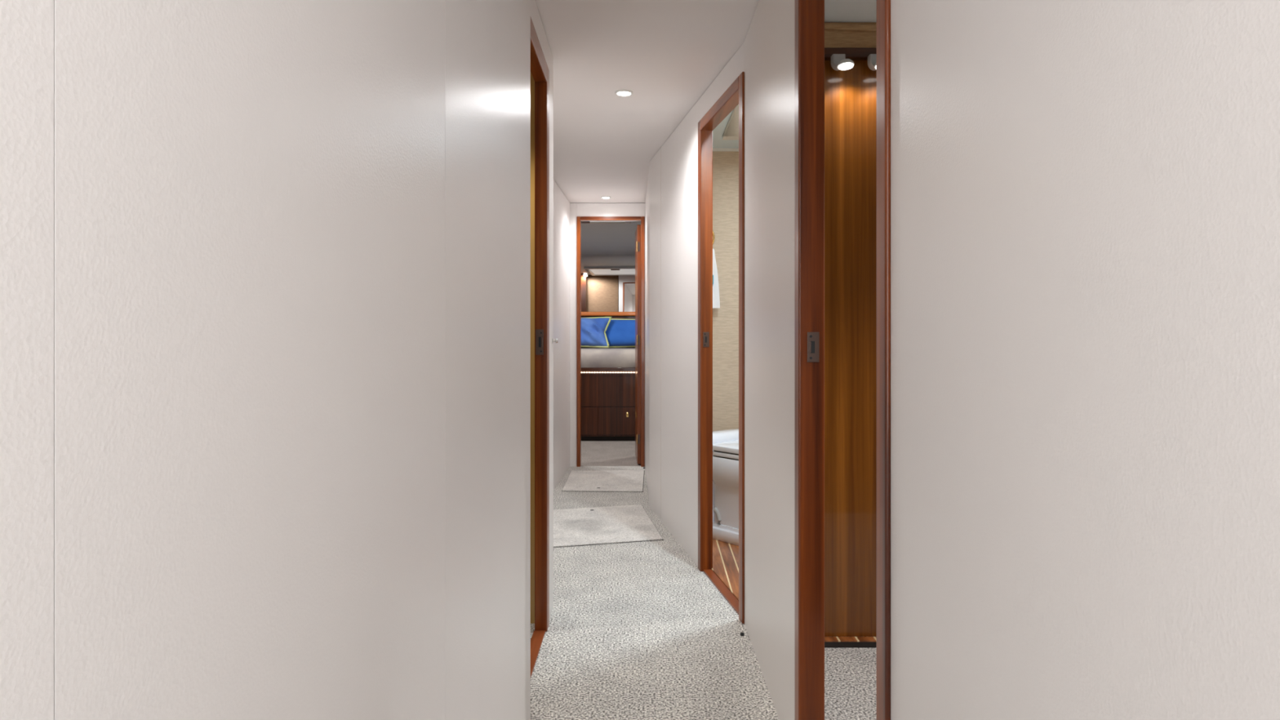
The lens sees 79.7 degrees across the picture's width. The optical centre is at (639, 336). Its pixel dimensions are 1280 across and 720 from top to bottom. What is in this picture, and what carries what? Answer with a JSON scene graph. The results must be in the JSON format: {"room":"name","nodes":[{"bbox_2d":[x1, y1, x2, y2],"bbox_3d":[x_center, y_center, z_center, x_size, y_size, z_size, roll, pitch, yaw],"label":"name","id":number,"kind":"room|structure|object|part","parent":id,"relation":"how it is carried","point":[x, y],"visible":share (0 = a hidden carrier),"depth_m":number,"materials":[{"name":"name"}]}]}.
{"room":"ship interior","nodes":[
{"label":"ship interior","id":0,"kind":"room"},
{"bbox_2d":[0,0,530,719],"bbox_3d":[-0.329,-0.013,0.208,0.082,1.987,3.415,0,0,1],"label":"wall","id":1,"kind":"structure","parent":0,"point":[222,222],"depth_m":0.57,"materials":[{"name":"white paint"}]},
{"bbox_2d":[530,630,545,677],"bbox_3d":[-0.333,0.977,2.278,0.039,0.006,0.532,0,0,0],"label":"trim","id":2,"kind":"structure","parent":1,"relation":"attached to","point":[537,637],"depth_m":2.42,"materials":[{"name":"brown wood"}]},
{"bbox_2d":[530,0,558,617],"bbox_3d":[-0.318,-0.013,2.353,0.048,1.987,0.845,0,0,0],"label":"wall","id":3,"kind":"structure","parent":1,"relation":"in","point":[535,15],"depth_m":2.69,"materials":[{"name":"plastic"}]},
{"bbox_2d":[530,17,549,631],"bbox_3d":[-0.329,0.037,2.278,0.042,1.885,0.652,0,0,0],"label":"door","id":4,"kind":"structure","parent":3,"relation":"attached to","point":[540,71],"depth_m":2.54,"materials":[{"name":"brown wood"}]},
{"bbox_3d":[-0.333,0.018,2.543,0.026,0.085,0.003,0,0,0],"label":"strike plate","id":5,"kind":"part","parent":4,"relation":"part of","materials":[{"name":"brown metal"}]},
{"bbox_3d":[-0.304,0.015,2.745,0.020,0.018,0.018,0,0,0],"label":"bumper knob","id":6,"kind":"part","parent":3,"relation":"part of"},
{"bbox_2d":[530,72,534,623],"bbox_3d":[-1.022,-0.015,2.640,1.356,1.990,0.040,0,0,0],"label":"wall","id":7,"kind":"structure","parent":0,"point":[532,82],"depth_m":2.62,"materials":[{"name":"brown wood"}]},
{"bbox_2d":[553,179,569,489],"bbox_3d":[-0.595,-0.013,4.279,0.050,1.987,3.004,0,0,2],"label":"wall","id":8,"kind":"structure","parent":0,"point":[561,203],"depth_m":5.23,"materials":[{"name":"white paint"}]},
{"bbox_2d":[569,203,645,466],"bbox_3d":[-0.243,-0.013,5.800,0.568,1.987,0.040,0,0,0],"label":"wall","id":9,"kind":"structure","parent":0,"point":[576,210],"depth_m":5.78,"materials":[{"name":"white paint"}]},
{"bbox_2d":[576,216,644,466],"bbox_3d":[-0.221,0.037,5.800,0.511,1.885,0.060,0,0,0],"label":"door frame","id":10,"kind":"structure","parent":9,"relation":"in","point":[579,219],"depth_m":5.77,"materials":[{"name":"brown wood"}]},
{"bbox_2d":[635,224,640,464],"bbox_3d":[-0.012,0.059,6.051,0.042,1.822,0.449,0,0,-2],"label":"door leaf","id":11,"kind":"structure","parent":10,"relation":"attached to","point":[637,233],"depth_m":5.83,"materials":[{"name":"brown wood"}]},
{"bbox_2d":[581,222,640,256],"bbox_3d":[-0.050,-0.949,7.640,3.300,0.122,1.720,0,0,0],"label":"ceiling","id":12,"kind":"structure","parent":0,"point":[597,239],"depth_m":7.55,"materials":[{"name":"white paint"}]},
{"bbox_2d":[645,170,648,497],"bbox_3d":[0.072,-0.015,5.102,0.049,1.990,1.357,0,0,-1],"label":"wall","id":13,"kind":"structure","parent":0,"point":[647,187],"depth_m":4.91,"materials":[{"name":"white paint"}]},
{"bbox_2d":[648,42,744,565],"bbox_3d":[0.224,-0.013,3.518,0.036,1.987,1.834,0,0,-10],"label":"wall","id":14,"kind":"structure","parent":0,"point":[679,153],"depth_m":3.70,"materials":[{"name":"white paint"}]},
{"bbox_2d":[702,568,738,614],"bbox_3d":[0.326,0.976,2.932,0.036,0.009,0.544,0,0,-10],"label":"trim","id":15,"kind":"structure","parent":14,"relation":"attached to","point":[726,593],"depth_m":2.94,"materials":[{"name":"brown wood"}]},
{"bbox_2d":[697,71,744,623],"bbox_3d":[0.323,0.037,2.932,0.054,1.885,0.636,0,0,-10],"label":"door","id":16,"kind":"structure","parent":14,"relation":"in","point":[734,95],"depth_m":3.20,"materials":[{"name":"brown wood"}]},
{"bbox_3d":[0.276,0.012,3.200,0.026,0.062,0.003,0,0,-10],"label":"strike plate","id":17,"kind":"part","parent":16,"relation":"part of","materials":[{"name":"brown metal"}]},
{"bbox_2d":[660,146,738,518],"bbox_3d":[0.830,-0.021,4.125,1.442,1.978,0.040,0,0,-2],"label":"wall","id":18,"kind":"structure","parent":0,"point":[725,164],"depth_m":4.09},
{"bbox_2d":[712,231,715,244],"bbox_3d":[0.318,-0.529,4.053,0.150,0.169,0.064,0,0,0],"label":"towel ring","id":19,"kind":"object","parent":18,"relation":"attached to","point":[713,237],"visible":0.12,"depth_m":4.02,"materials":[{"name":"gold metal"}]},
{"bbox_2d":[712,248,719,308],"bbox_3d":[0.320,-0.305,4.024,0.196,0.310,0.047,0,0,0],"label":"hand towel","id":20,"kind":"object","parent":19,"relation":"hanging from","point":[716,300],"visible":0.12,"depth_m":4.01,"materials":[{"name":"white fabric"}]},
{"bbox_2d":[712,147,738,151],"bbox_3d":[0.835,-0.996,4.099,1.431,0.016,0.009,0,0,-2],"label":"trim","id":21,"kind":"structure","parent":18,"relation":"attached to","point":[717,149],"depth_m":4.08,"materials":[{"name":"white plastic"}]},
{"bbox_2d":[530,440,876,719],"bbox_3d":[-0.050,1.004,3.625,3.400,0.071,10.250,0,0,0],"label":"floor","id":22,"kind":"structure","parent":0,"point":[636,630],"depth_m":2.45,"materials":[{"name":"grey carpet"}]},
{"bbox_2d":[561,469,644,492],"bbox_3d":[-0.235,0.976,5.222,0.534,0.008,0.779,0,0,0],"label":"floor hatch","id":23,"kind":"object","parent":22,"relation":"on","point":[611,481],"visible":1,"depth_m":5.16,"materials":[{"name":"carpet"}]},
{"bbox_2d":[581,367,635,440],"bbox_3d":[-0.350,0.635,7.755,2.240,0.690,1.210,0,0,0],"label":"cabinet","id":24,"kind":"object","parent":22,"relation":"on","point":[607,393],"visible":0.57,"depth_m":7.17,"materials":[{"name":"brown wood"}]},
{"bbox_3d":[-0.749,0.790,7.175,0.703,0.256,0.008,0,0,0],"label":"drawer","id":25,"kind":"part","parent":24,"relation":"part of","materials":[{"name":"brown wood"}]},
{"bbox_2d":[581,347,635,367],"bbox_3d":[-0.350,0.205,7.745,2.160,0.168,1.200,0,0,0],"label":"mattress","id":26,"kind":"object","parent":24,"relation":"on","point":[590,357],"visible":0.25,"depth_m":7.16,"materials":[{"name":"fabric"}]},
{"bbox_2d":[581,316,611,347],"bbox_3d":[-0.669,-0.048,8.178,0.735,0.331,0.249,0,0,17],"label":"pillow","id":27,"kind":"object","parent":26,"relation":"on","point":[593,330],"visible":0.54,"depth_m":8.06,"materials":[{"name":"blue fabric"}]},
{"bbox_2d":[605,318,635,347],"bbox_3d":[0.000,-0.039,8.248,0.878,0.319,0.219,0,0,0],"label":"pillow","id":28,"kind":"object","parent":26,"relation":"on","point":[620,332],"visible":0.34,"depth_m":8.16,"materials":[{"name":"blue fabric"}]},
{"bbox_3d":[-0.350,0.502,7.176,2.200,0.304,0.008,0,0,0],"label":"panel","id":29,"kind":"part","parent":24,"relation":"part of","materials":[{"name":"brown wood"}]},
{"bbox_3d":[-0.046,0.790,7.175,0.692,0.256,0.008,0,0,0],"label":"drawer","id":30,"kind":"part","parent":24,"relation":"part of","materials":[{"name":"brown wood"}]},
{"bbox_2d":[553,504,663,547],"bbox_3d":[-0.238,0.976,3.980,0.703,0.008,0.942,0,0,0],"label":"floor hatch","id":31,"kind":"object","parent":22,"relation":"on","point":[581,526],"visible":0.8,"depth_m":3.94,"materials":[{"name":"carpet"}]},
{"bbox_2d":[712,428,738,546],"bbox_3d":[0.589,0.722,3.699,0.406,0.493,0.606,0,0,-41],"label":"toilet","id":32,"kind":"object","parent":22,"relation":"on","point":[725,442],"visible":0.1,"depth_m":3.64,"materials":[{"name":"white ceramic"}]},
{"bbox_3d":[0.631,0.560,3.651,0.388,0.018,0.474,0,0,-41],"label":"seat","id":33,"kind":"part","parent":32,"relation":"part of","materials":[{"name":"white ceramic"}]},
{"bbox_3d":[0.631,0.528,3.652,0.392,0.032,0.479,0,0,-41],"label":"lid","id":34,"kind":"part","parent":32,"relation":"part of","materials":[{"name":"white ceramic"}]},
{"bbox_3d":[0.629,0.753,3.654,0.390,0.354,0.478,0,0,-41],"label":"bowl","id":35,"kind":"part","parent":32,"relation":"part of","materials":[{"name":"white ceramic"}]},
{"bbox_2d":[535,0,876,203],"bbox_3d":[-0.050,-1.037,2.160,3.400,0.066,7.320,0,0,0],"label":"ceiling","id":36,"kind":"structure","parent":0,"point":[668,53],"depth_m":2.94,"materials":[{"name":"white paint"}]},
{"bbox_2d":[614,89,632,96],"bbox_3d":[-0.067,-1.006,3.170,0.074,0.008,0.074,0,0,0],"label":"recessed light","id":37,"kind":"object","parent":36,"relation":"in","point":[620,92],"visible":1,"depth_m":3.16,"materials":[{"name":"white plastic"}]},
{"bbox_2d":[722,104,738,140],"bbox_3d":[0.686,-0.992,3.445,0.554,0.024,0.790,0,0,0],"label":"ceiling hatch","id":38,"kind":"object","parent":36,"relation":"attached to","point":[731,132],"visible":0.12,"depth_m":3.63,"materials":[{"name":"white plastic"}]},
{"bbox_2d":[824,22,876,636],"bbox_3d":[0.974,-0.026,2.470,1.153,1.968,0.040,0,0,0],"label":"wall","id":39,"kind":"structure","parent":0,"point":[850,95],"depth_m":2.45,"materials":[{"name":"brown wood"}]},
{"bbox_2d":[831,53,854,71],"bbox_3d":[0.634,-0.859,2.389,0.065,0.046,0.059,0,0,0],"label":"reading lamp","id":40,"kind":"object","parent":39,"relation":"attached to","point":[838,61],"visible":1,"depth_m":2.39,"materials":[{"name":"grey plastic"}]},
{"bbox_2d":[824,47,876,60],"bbox_3d":[0.975,-0.898,2.435,1.150,0.032,0.029,0,0,0],"label":"trim","id":41,"kind":"structure","parent":39,"relation":"attached to","point":[851,53],"depth_m":2.42,"materials":[{"name":"brown wood"}]},
{"bbox_2d":[824,22,876,32],"bbox_3d":[0.976,-0.973,2.443,1.160,0.062,0.012,0,0,0],"label":"trim","id":42,"kind":"structure","parent":39,"relation":"attached to","point":[828,26],"depth_m":2.44,"materials":[{"name":"brown wood"}]},
{"bbox_2d":[824,641,876,648],"bbox_3d":[0.975,0.971,2.432,1.150,0.018,0.034,0,0,0],"label":"trim","id":43,"kind":"structure","parent":39,"relation":"attached to","point":[827,644],"depth_m":2.42,"materials":[{"name":"black wood"}]},
{"bbox_2d":[824,636,876,641],"bbox_3d":[0.975,0.960,2.433,1.150,0.003,0.033,0,0,0],"label":"trim","id":44,"kind":"structure","parent":39,"relation":"attached to","point":[826,638],"depth_m":2.43,"materials":[{"name":"brown wood"}]},
{"bbox_2d":[867,53,876,71],"bbox_3d":[0.750,-0.859,2.389,0.065,0.046,0.059,0,0,0],"label":"reading lamp","id":45,"kind":"object","parent":39,"relation":"attached to","point":[872,58],"visible":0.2,"depth_m":2.39,"materials":[{"name":"grey plastic"}]},
{"bbox_2d":[744,0,1279,719],"bbox_3d":[0.376,-0.013,0.554,0.040,1.987,4.109,0,0,0],"label":"wall","id":46,"kind":"structure","parent":0,"point":[1085,194],"depth_m":0.65,"materials":[{"name":"white paint"}]},
{"bbox_2d":[795,0,890,719],"bbox_3d":[0.377,0.037,1.407,0.058,1.885,0.641,0,0,0],"label":"door","id":47,"kind":"structure","parent":46,"relation":"in","point":[809,14],"depth_m":1.68,"materials":[{"name":"brown wood"}]},
{"bbox_3d":[0.380,0.023,1.682,0.026,0.066,0.003,0,0,0],"label":"strike plate","id":48,"kind":"part","parent":47,"relation":"part of","materials":[{"name":"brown metal"}]},
{"bbox_3d":[-0.050,-1.040,7.285,3.400,0.060,2.930,0,0,0],"label":"ceiling","id":49,"kind":"structure","parent":0,"visible":0},
{"bbox_2d":[581,221,631,223],"bbox_3d":[-0.490,-0.993,6.305,0.826,0.034,0.750,0,0,0],"label":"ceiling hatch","id":50,"kind":"object","parent":49,"relation":"attached to","point":[582,222],"visible":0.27,"depth_m":6.63,"materials":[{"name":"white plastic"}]},
{"bbox_3d":[-0.490,-1.001,6.305,0.718,0.018,0.648,0,0,0],"label":"hatch panel","id":51,"kind":"part","parent":50,"relation":"part of","materials":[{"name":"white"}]},
{"bbox_3d":[-0.050,-0.015,8.520,3.300,1.990,0.040,0,0,0],"label":"wall","id":52,"kind":"structure","parent":0,"visible":0},
{"bbox_2d":[581,311,635,347],"bbox_3d":[-0.350,0.204,8.414,2.200,0.952,0.098,0,0,0],"label":"headboard","id":53,"kind":"object","parent":52,"relation":"attached to","point":[624,315],"visible":0.09,"depth_m":8.37,"materials":[{"name":"brown wood"}]},
{"bbox_3d":[-0.350,-0.249,8.414,2.200,0.046,0.098,0,0,0],"label":"rail","id":54,"kind":"part","parent":53,"relation":"part of","materials":[{"name":"orange wood"}]},
{"bbox_2d":[581,255,635,311],"bbox_3d":[-0.450,-0.583,8.450,1.600,0.618,0.018,0,0,2],"label":"mirror","id":55,"kind":"object","parent":52,"relation":"attached to","point":[607,282],"visible":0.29,"depth_m":8.44,"materials":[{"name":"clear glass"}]}
]}

